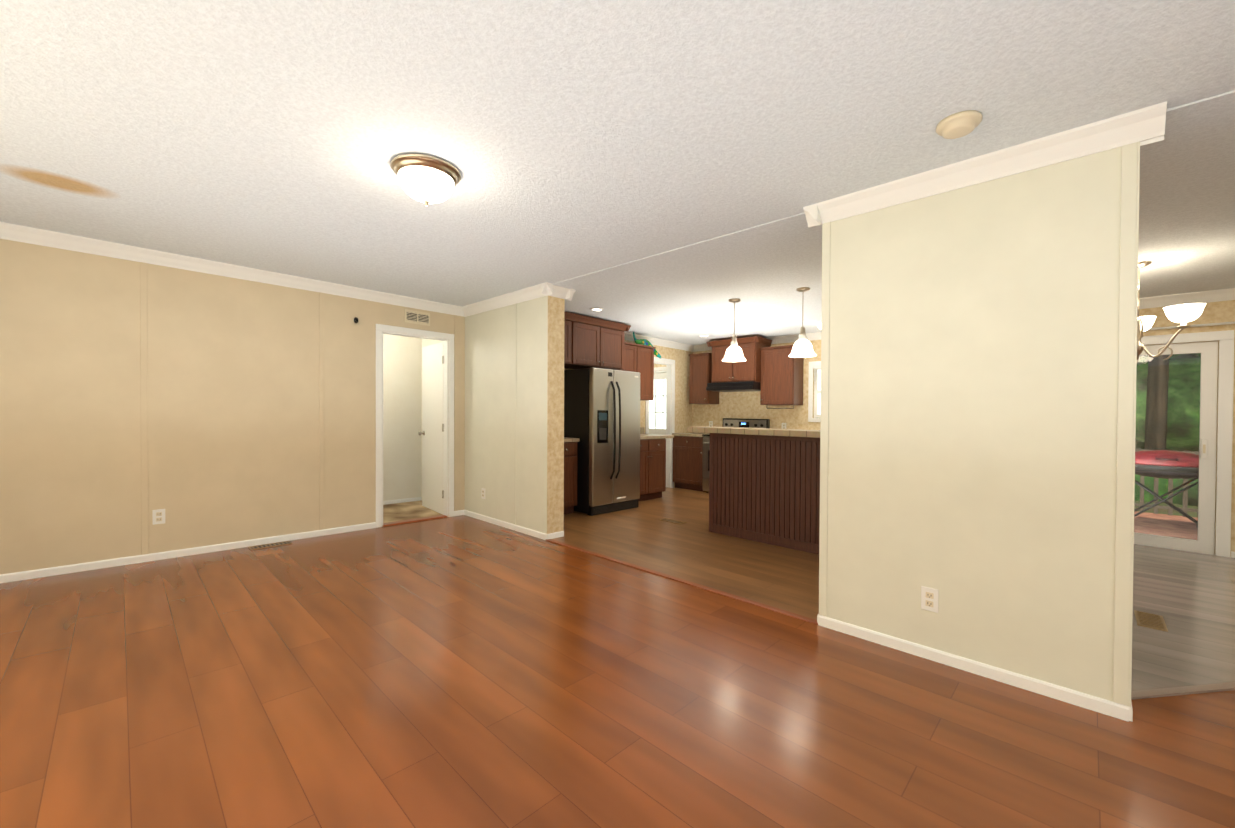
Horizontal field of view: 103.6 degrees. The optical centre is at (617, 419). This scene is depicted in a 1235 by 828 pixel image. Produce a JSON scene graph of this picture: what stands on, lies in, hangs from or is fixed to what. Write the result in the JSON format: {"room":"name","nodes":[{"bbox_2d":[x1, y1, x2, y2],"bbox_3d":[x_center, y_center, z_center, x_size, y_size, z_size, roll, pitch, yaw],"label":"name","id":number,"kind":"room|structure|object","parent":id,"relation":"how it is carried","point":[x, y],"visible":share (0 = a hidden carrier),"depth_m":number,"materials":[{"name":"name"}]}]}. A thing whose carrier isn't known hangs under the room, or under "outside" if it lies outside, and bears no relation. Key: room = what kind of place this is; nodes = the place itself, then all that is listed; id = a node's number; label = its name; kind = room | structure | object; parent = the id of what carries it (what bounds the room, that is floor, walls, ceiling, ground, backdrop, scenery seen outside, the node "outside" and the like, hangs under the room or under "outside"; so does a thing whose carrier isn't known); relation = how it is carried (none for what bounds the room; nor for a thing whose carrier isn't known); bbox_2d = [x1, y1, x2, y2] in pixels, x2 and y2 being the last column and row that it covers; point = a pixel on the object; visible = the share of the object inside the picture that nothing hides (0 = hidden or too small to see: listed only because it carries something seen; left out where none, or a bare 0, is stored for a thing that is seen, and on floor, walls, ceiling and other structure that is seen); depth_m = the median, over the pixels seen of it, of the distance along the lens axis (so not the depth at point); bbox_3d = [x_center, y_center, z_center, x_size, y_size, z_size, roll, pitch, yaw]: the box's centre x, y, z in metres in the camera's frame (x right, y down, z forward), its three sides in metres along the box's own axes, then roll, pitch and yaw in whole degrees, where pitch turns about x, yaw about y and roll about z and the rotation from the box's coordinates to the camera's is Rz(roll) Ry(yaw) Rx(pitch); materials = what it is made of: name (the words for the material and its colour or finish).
{"room":"living room","nodes":[
{"label":"living room","id":0,"kind":"room"},
{"bbox_2d":[0,239,464,573],"bbox_3d":[-3.324,-0.101,4.183,0.100,2.442,4.300,1,1,44],"label":"wall","id":1,"kind":"structure","parent":0,"point":[233,409],"depth_m":3.89,"materials":[{"name":"beige paint"}]},
{"bbox_2d":[152,509,164,524],"bbox_3d":[-3.610,0.763,3.824,0.008,0.116,0.074,1,1,44],"label":"outlet","id":2,"kind":"object","parent":1,"relation":"attached to","point":[158,516],"visible":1,"depth_m":3.82,"materials":[{"name":"white plastic"}]},
{"bbox_2d":[0,522,375,582],"bbox_3d":[-3.624,1.074,3.812,0.011,0.082,3.280,1,1,44],"label":"baseboard","id":3,"kind":"structure","parent":1,"relation":"attached to","point":[38,573],"depth_m":3.86,"materials":[{"name":"white wood"}]},
{"bbox_2d":[0,222,459,315],"bbox_3d":[-3.221,-1.258,4.141,0.080,0.126,4.210,1,1,44],"label":"crown molding","id":4,"kind":"structure","parent":1,"relation":"attached to","point":[8,231],"depth_m":3.95,"materials":[{"name":"white wood"}]},
{"bbox_2d":[376,324,453,527],"bbox_3d":[-2.214,0.063,5.316,0.116,2.098,0.854,1,1,44],"label":"door frame","id":5,"kind":"structure","parent":1,"relation":"attached to","point":[448,339],"depth_m":5.47,"materials":[{"name":"white wood"}]},
{"bbox_2d":[382,515,447,526],"bbox_3d":[-2.225,1.103,5.331,0.100,0.019,0.730,1,1,44],"label":"trim","id":6,"kind":"structure","parent":1,"relation":"attached to","point":[438,516],"depth_m":5.29,"materials":[{"name":"brown wood"}]},
{"bbox_2d":[404,309,429,325],"bbox_3d":[-2.170,-1.110,5.274,0.012,0.142,0.280,1,1,44],"label":"air vent","id":7,"kind":"object","parent":1,"relation":"in","point":[416,317],"visible":1,"depth_m":5.26,"materials":[{"name":"beige plastic"}]},
{"bbox_2d":[383,334,418,500],"bbox_3d":[-3.320,-0.119,5.853,0.106,2.427,2.300,1,1,44],"label":"wall","id":8,"kind":"structure","parent":0,"point":[402,416],"depth_m":6.31,"materials":[{"name":"beige paint"}]},
{"bbox_2d":[383,497,421,504],"bbox_3d":[-3.323,1.058,5.793,0.011,0.072,2.000,1,1,44],"label":"baseboard","id":9,"kind":"structure","parent":8,"relation":"attached to","point":[416,498],"depth_m":6.32,"materials":[{"name":"white wood"}]},
{"bbox_2d":[383,500,442,522],"bbox_3d":[-2.946,1.091,5.426,1.065,0.035,2.000,1,1,44],"label":"floor","id":10,"kind":"structure","parent":0,"point":[403,511],"depth_m":5.75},
{"bbox_2d":[419,296,564,533],"bbox_3d":[-1.566,-0.089,5.614,2.717,2.432,0.202,1,1,44],"label":"wall","id":11,"kind":"structure","parent":0,"point":[489,391],"depth_m":4.94,"materials":[{"name":"paint"}]},
{"bbox_2d":[418,342,443,513],"bbox_3d":[-2.201,0.092,5.887,0.711,2.003,0.171,1,1,44],"label":"hall door","id":12,"kind":"structure","parent":11,"relation":"in","point":[431,433],"depth_m":5.85,"materials":[{"name":"white wood"}]},
{"bbox_2d":[481,488,484,498],"bbox_3d":[-1.492,0.820,5.400,0.074,0.116,0.008,1,1,44],"label":"outlet","id":13,"kind":"object","parent":11,"relation":"attached to","point":[482,493],"visible":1,"depth_m":5.40,"materials":[{"name":"white plastic"}]},
{"bbox_2d":[460,510,551,539],"bbox_3d":[-1.242,1.097,5.136,1.581,0.071,0.040,1,1,44],"label":"baseboard","id":14,"kind":"structure","parent":11,"relation":"attached to","point":[521,529],"depth_m":5.05,"materials":[{"name":"white wood"}]},
{"bbox_2d":[460,282,555,316],"bbox_3d":[-1.180,-1.234,5.050,1.560,0.110,0.100,1,1,44],"label":"crown molding","id":15,"kind":"structure","parent":11,"relation":"attached to","point":[543,289],"depth_m":4.94,"materials":[{"name":"white wood"}]},
{"bbox_2d":[556,286,575,300],"bbox_3d":[-0.895,-1.231,5.128,1.260,0.106,0.110,1,1,44],"label":"crown molding","id":16,"kind":"structure","parent":11,"relation":"attached to","point":[561,292],"depth_m":4.67,"materials":[{"name":"white wood"}]},
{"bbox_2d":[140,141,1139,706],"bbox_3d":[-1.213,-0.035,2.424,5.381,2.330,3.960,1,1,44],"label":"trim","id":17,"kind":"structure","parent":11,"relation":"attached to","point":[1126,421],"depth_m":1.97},
{"bbox_2d":[564,311,631,370],"bbox_3d":[-0.612,-0.969,6.065,0.571,0.606,1.685,1,1,44],"label":"upper cabinet","id":18,"kind":"object","parent":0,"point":[590,342],"depth_m":6.09,"materials":[{"name":"brown wood"}]},
{"bbox_2d":[0,515,1234,827],"bbox_3d":[0.730,1.208,3.143,10.220,0.201,8.690,1,1,44],"label":"floor","id":19,"kind":"structure","parent":0,"point":[462,671],"depth_m":1.95,"materials":[{"name":"brown wood"}]},
{"bbox_2d":[248,541,291,549],"bbox_3d":[-3.052,1.104,4.274,0.120,0.009,0.300,1,1,44],"label":"floor vent","id":20,"kind":"object","parent":19,"relation":"in","point":[269,545],"visible":0.96,"depth_m":4.27,"materials":[{"name":"beige metal"}]},
{"bbox_2d":[546,539,817,624],"bbox_3d":[0.256,1.160,3.721,2.565,0.029,0.050,1,1,44],"label":"trim","id":21,"kind":"structure","parent":19,"relation":"on","point":[716,591],"depth_m":3.41,"materials":[{"name":"brown wood"}]},
{"bbox_2d":[1131,682,1234,698],"bbox_3d":[4.614,1.239,2.499,2.976,0.057,3.941,1,1,44],"label":"trim","id":22,"kind":"structure","parent":19,"relation":"on","point":[1181,690],"depth_m":2.17,"materials":[{"name":"brown wood"}]},
{"bbox_2d":[0,0,1234,344],"bbox_3d":[0.743,-1.282,3.118,10.220,0.241,8.690,1,1,44],"label":"ceiling","id":23,"kind":"structure","parent":0,"point":[570,138],"depth_m":2.04,"materials":[{"name":"white paint"}]},
{"bbox_2d":[390,153,460,206],"bbox_3d":[-0.956,-1.160,2.434,0.332,0.184,0.332,1,1,44],"label":"dome ceiling light","id":24,"kind":"object","parent":23,"relation":"attached to","point":[426,179],"visible":1,"depth_m":2.34,"materials":[{"name":"white glass"}]},
{"bbox_2d":[590,307,603,310],"bbox_3d":[-0.236,-1.265,5.569,0.154,0.015,0.154,1,1,35],"label":"recessed light","id":25,"kind":"object","parent":23,"relation":"in","point":[596,309],"depth_m":5.54,"materials":[{"name":"white"}]},
{"bbox_2d":[722,299,745,361],"bbox_3d":[1.212,-0.928,5.041,0.248,0.631,0.248,1,1,44],"label":"pendant light","id":26,"kind":"object","parent":23,"relation":"hanging from","point":[734,352],"visible":1,"depth_m":5.00,"materials":[{"name":"white glass"}]},
{"bbox_2d":[789,287,816,357],"bbox_3d":[1.742,-0.915,4.568,0.248,0.631,0.248,1,1,44],"label":"pendant light","id":27,"kind":"object","parent":23,"relation":"hanging from","point":[802,346],"visible":1,"depth_m":4.53,"materials":[{"name":"white glass"}]},
{"bbox_2d":[552,90,1234,288],"bbox_3d":[0.821,-1.228,3.286,10.100,0.088,0.220,1,1,44],"label":"ceiling beam","id":28,"kind":"structure","parent":23,"relation":"attached to","point":[1203,111],"depth_m":3.17,"materials":[{"name":"white paint"}]},
{"bbox_2d":[936,110,981,138],"bbox_3d":[1.384,-1.186,1.972,0.156,0.047,0.156,1,1,44],"label":"smoke detector","id":29,"kind":"object","parent":23,"relation":"attached to","point":[959,124],"visible":0.98,"depth_m":1.94,"materials":[{"name":"beige plastic"}]},
{"bbox_2d":[1137,261,1205,363],"bbox_3d":[3.998,-0.812,3.741,0.643,0.750,0.593,1,1,44],"label":"dining chandelier","id":30,"kind":"object","parent":23,"relation":"hanging from","point":[1182,314],"visible":0.44,"depth_m":3.50,"materials":[{"name":"white glass"}]},
{"bbox_2d":[564,340,692,486],"bbox_3d":[-0.104,-0.081,7.086,0.100,2.439,3.950,1,1,44],"label":"wall","id":31,"kind":"structure","parent":0,"point":[683,412],"depth_m":8.20,"materials":[{"name":"paint"}]},
{"bbox_2d":[640,427,643,434],"bbox_3d":[0.081,0.166,7.197,0.012,0.107,0.955,1,1,44],"label":"backsplash","id":32,"kind":"structure","parent":31,"relation":"attached to","point":[641,428],"depth_m":7.48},
{"bbox_2d":[631,343,655,400],"bbox_3d":[0.149,-0.684,7.007,0.355,0.793,0.765,1,1,44],"label":"upper cabinet","id":33,"kind":"object","parent":31,"relation":"attached to","point":[642,355],"depth_m":7.01,"materials":[{"name":"brown wood"}]},
{"bbox_2d":[633,332,660,357],"bbox_3d":[0.448,-1.145,7.279,0.052,0.395,0.636,1,1,44],"label":"ornament","id":34,"kind":"object","parent":33,"relation":"on","point":[645,342],"visible":0.6,"depth_m":7.24,"materials":[{"name":"green"}]},
{"bbox_2d":[624,332,695,351],"bbox_3d":[-0.061,-1.236,6.982,0.080,0.124,3.870,1,1,44],"label":"crown molding","id":35,"kind":"structure","parent":31,"relation":"attached to","point":[628,336],"depth_m":7.80,"materials":[{"name":"white wood"}]},
{"bbox_2d":[645,357,674,487],"bbox_3d":[0.657,0.066,7.860,0.116,2.130,0.730,1,1,44],"label":"door frame","id":36,"kind":"structure","parent":31,"relation":"attached to","point":[670,364],"depth_m":8.05,"materials":[{"name":"white wood"}]},
{"bbox_2d":[553,487,818,619],"bbox_3d":[0.685,1.144,6.195,5.900,0.079,4.135,1,1,44],"label":"floor","id":37,"kind":"structure","parent":0,"point":[693,549],"depth_m":4.29,"materials":[{"name":"brown wood"}]},
{"bbox_2d":[564,443,577,513],"bbox_3d":[-0.957,0.696,5.733,0.575,0.892,0.803,1,1,44],"label":"base cabinet","id":38,"kind":"object","parent":37,"relation":"on","point":[570,449],"depth_m":5.74,"materials":[{"name":"brown wood"}]},
{"bbox_2d":[564,437,579,442],"bbox_3d":[-0.947,0.235,5.724,0.592,0.050,0.808,1,1,44],"label":"countertop","id":39,"kind":"structure","parent":38,"relation":"on","point":[566,440],"depth_m":5.74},
{"bbox_2d":[564,367,639,515],"bbox_3d":[-0.241,0.258,6.223,0.844,1.757,0.840,1,1,44],"label":"fridge","id":40,"kind":"object","parent":37,"relation":"on","point":[602,414],"visible":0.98,"depth_m":5.88,"materials":[{"name":"silver metal"}]},
{"bbox_2d":[638,439,665,500],"bbox_3d":[0.226,0.696,6.950,0.575,0.880,0.789,1,1,44],"label":"base cabinet","id":41,"kind":"object","parent":37,"relation":"on","point":[652,451],"depth_m":6.83,"materials":[{"name":"brown wood"}]},
{"bbox_2d":[640,435,673,438],"bbox_3d":[0.289,0.241,6.995,0.592,0.052,0.955,1,1,44],"label":"countertop","id":42,"kind":"structure","parent":41,"relation":"on","point":[641,436],"depth_m":6.90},
{"bbox_2d":[659,518,686,523],"bbox_3d":[0.623,1.145,5.486,0.300,0.009,0.120,1,1,44],"label":"floor vent","id":43,"kind":"object","parent":37,"relation":"in","point":[673,521],"visible":1,"depth_m":5.47,"materials":[{"name":"beige metal"}]},
{"bbox_2d":[673,436,705,491],"bbox_3d":[1.337,0.718,8.024,0.625,0.909,0.595,1,1,44],"label":"base cabinet","id":44,"kind":"object","parent":37,"relation":"on","point":[687,450],"depth_m":7.82,"materials":[{"name":"brown wood"}]},
{"bbox_2d":[672,432,709,435],"bbox_3d":[1.334,0.247,8.012,0.633,0.049,0.612,1,1,44],"label":"countertop","id":45,"kind":"structure","parent":44,"relation":"on","point":[693,433],"depth_m":7.93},
{"bbox_2d":[702,418,769,492],"bbox_3d":[1.799,0.567,7.462,0.794,1.176,0.702,1,1,44],"label":"range","id":46,"kind":"object","parent":37,"relation":"on","point":[746,423],"visible":0.31,"depth_m":7.49,"materials":[{"name":"silver metal"}]},
{"bbox_2d":[687,426,819,554],"bbox_3d":[1.951,0.640,4.519,2.580,1.110,0.850,1,1,44],"label":"kitchen island","id":47,"kind":"object","parent":37,"relation":"on","point":[764,485],"visible":0.44,"depth_m":4.59,"materials":[{"name":"brown wood"}]},
{"bbox_2d":[654,300,1234,556],"bbox_3d":[3.716,-0.012,6.210,10.200,2.489,0.120,1,1,44],"label":"wall","id":48,"kind":"structure","parent":0,"point":[743,405],"depth_m":7.07,"materials":[{"name":"paper"}]},
{"bbox_2d":[649,367,665,434],"bbox_3d":[0.774,0.073,9.039,1.000,2.098,0.146,1,1,44],"label":"window","id":49,"kind":"structure","parent":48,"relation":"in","point":[657,414],"depth_m":9.05,"materials":[{"name":"white glass"}]},
{"bbox_2d":[689,353,719,403],"bbox_3d":[1.443,-0.674,8.095,0.380,0.831,0.334,1,1,44],"label":"upper cabinet","id":50,"kind":"object","parent":48,"relation":"attached to","point":[699,392],"depth_m":7.98,"materials":[{"name":"brown wood"}]},
{"bbox_2d":[704,336,771,387],"bbox_3d":[1.890,-0.894,7.532,0.870,0.660,0.517,1,1,44],"label":"upper cabinet","id":51,"kind":"object","parent":48,"relation":"attached to","point":[716,371],"depth_m":7.33,"materials":[{"name":"brown wood"}]},
{"bbox_2d":[760,344,803,407],"bbox_3d":[2.415,-0.640,7.150,0.510,0.851,0.334,1,1,44],"label":"upper cabinet","id":52,"kind":"object","parent":48,"relation":"attached to","point":[774,375],"depth_m":7.00,"materials":[{"name":"brown wood"}]},
{"bbox_2d":[808,361,820,421],"bbox_3d":[3.150,-0.396,6.713,1.000,0.878,0.115,1,1,44],"label":"kitchen window","id":53,"kind":"structure","parent":48,"relation":"in","point":[815,366],"depth_m":7.00,"materials":[{"name":"white plastic"}]},
{"bbox_2d":[696,288,1234,351],"bbox_3d":[4.227,-1.154,5.567,8.205,0.159,0.080,1,1,44],"label":"crown molding","id":54,"kind":"structure","parent":48,"relation":"attached to","point":[1228,294],"depth_m":4.59,"materials":[{"name":"white wood"}]},
{"bbox_2d":[1134,341,1217,554],"bbox_3d":[4.833,0.244,5.104,1.844,1.972,0.110,1,1,44],"label":"sliding glass door","id":55,"kind":"structure","parent":48,"relation":"in","point":[1204,543],"depth_m":4.51,"materials":[{"name":"glass"}]},
{"bbox_2d":[1141,330,1234,556],"bbox_3d":[4.796,0.200,5.065,2.020,2.060,0.016,1,1,44],"label":"door frame","id":56,"kind":"structure","parent":48,"relation":"attached to","point":[1224,443],"depth_m":4.39,"materials":[{"name":"white wood"}]},
{"bbox_2d":[1148,322,1234,329],"bbox_3d":[4.840,-0.881,4.986,2.300,0.038,0.060,1,1,44],"label":"curtain rod","id":57,"kind":"object","parent":48,"relation":"attached to","point":[1196,325],"depth_m":4.46,"materials":[{"name":"white plastic"}]},
{"bbox_2d":[825,147,1121,701],"bbox_3d":[1.690,-0.004,2.448,1.240,2.421,0.202,1,1,44],"label":"wall","id":58,"kind":"structure","parent":0,"point":[973,389],"depth_m":2.27,"materials":[{"name":"paint"}]},
{"bbox_2d":[921,586,938,612],"bbox_3d":[1.562,0.899,2.431,0.074,0.117,0.008,1,1,44],"label":"outlet","id":59,"kind":"object","parent":58,"relation":"attached to","point":[929,599],"visible":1,"depth_m":2.43,"materials":[{"name":"white plastic"}]},
{"bbox_2d":[817,614,1132,721],"bbox_3d":[1.610,1.171,2.384,1.262,0.068,0.011,1,1,44],"label":"baseboard","id":60,"kind":"structure","parent":58,"relation":"attached to","point":[1050,689],"depth_m":2.26,"materials":[{"name":"white wood"}]},
{"bbox_2d":[803,101,1166,227],"bbox_3d":[1.602,-1.155,2.346,1.390,0.121,0.100,1,1,44],"label":"crown molding","id":61,"kind":"structure","parent":58,"relation":"attached to","point":[1146,125],"depth_m":2.19,"materials":[{"name":"white wood"}]},
{"bbox_2d":[1131,544,1234,699],"bbox_3d":[4.220,1.235,2.759,3.960,0.064,4.135,1,1,44],"label":"floor","id":62,"kind":"structure","parent":0,"point":[1188,596],"depth_m":2.98,"materials":[{"name":"grey wood"}]},
{"bbox_2d":[1134,610,1167,631],"bbox_3d":[3.218,1.212,2.934,0.120,0.009,0.300,1,1,44],"label":"floor vent","id":63,"kind":"object","parent":62,"relation":"in","point":[1150,620],"visible":1,"depth_m":2.93,"materials":[{"name":"gold"}]},
{"label":"outside","id":64,"kind":"structure","parent":0,"visible":0},
{"bbox_2d":[1134,501,1197,516],"bbox_3d":[23.346,1.743,23.989,80.000,1.141,52.730,1,1,44],"label":"ground","id":65,"kind":"structure","parent":64,"point":[1176,512],"depth_m":8.64,"materials":[{"name":"green plant"}]},
{"bbox_2d":[1134,353,1200,505],"bbox_3d":[13.871,-10.343,14.055,68.000,25.191,15.463,1,1,44],"label":"trees","id":66,"kind":"object","parent":65,"relation":"on","point":[1173,444],"depth_m":11.62,"materials":[{"name":"green plant"}]},
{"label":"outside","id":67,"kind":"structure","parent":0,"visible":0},
{"bbox_2d":[1134,511,1197,539],"bbox_3d":[6.350,1.439,5.787,4.200,0.353,2.925,1,1,44],"label":"deck","id":68,"kind":"object","parent":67,"point":[1162,531],"depth_m":5.92,"materials":[{"name":"brown wood"}]},
{"bbox_2d":[1134,449,1198,517],"bbox_3d":[7.342,0.834,6.797,4.290,0.952,0.180,1,1,44],"label":"deck railing","id":69,"kind":"object","parent":68,"relation":"on","point":[1184,506],"depth_m":6.56,"materials":[{"name":"brown wood"}]},
{"bbox_2d":[1134,450,1198,527],"bbox_3d":[6.475,0.828,5.654,0.970,0.936,0.536,1,1,44],"label":"table","id":70,"kind":"object","parent":68,"relation":"on","point":[1148,467],"depth_m":5.59,"materials":[{"name":"red"}]}
]}

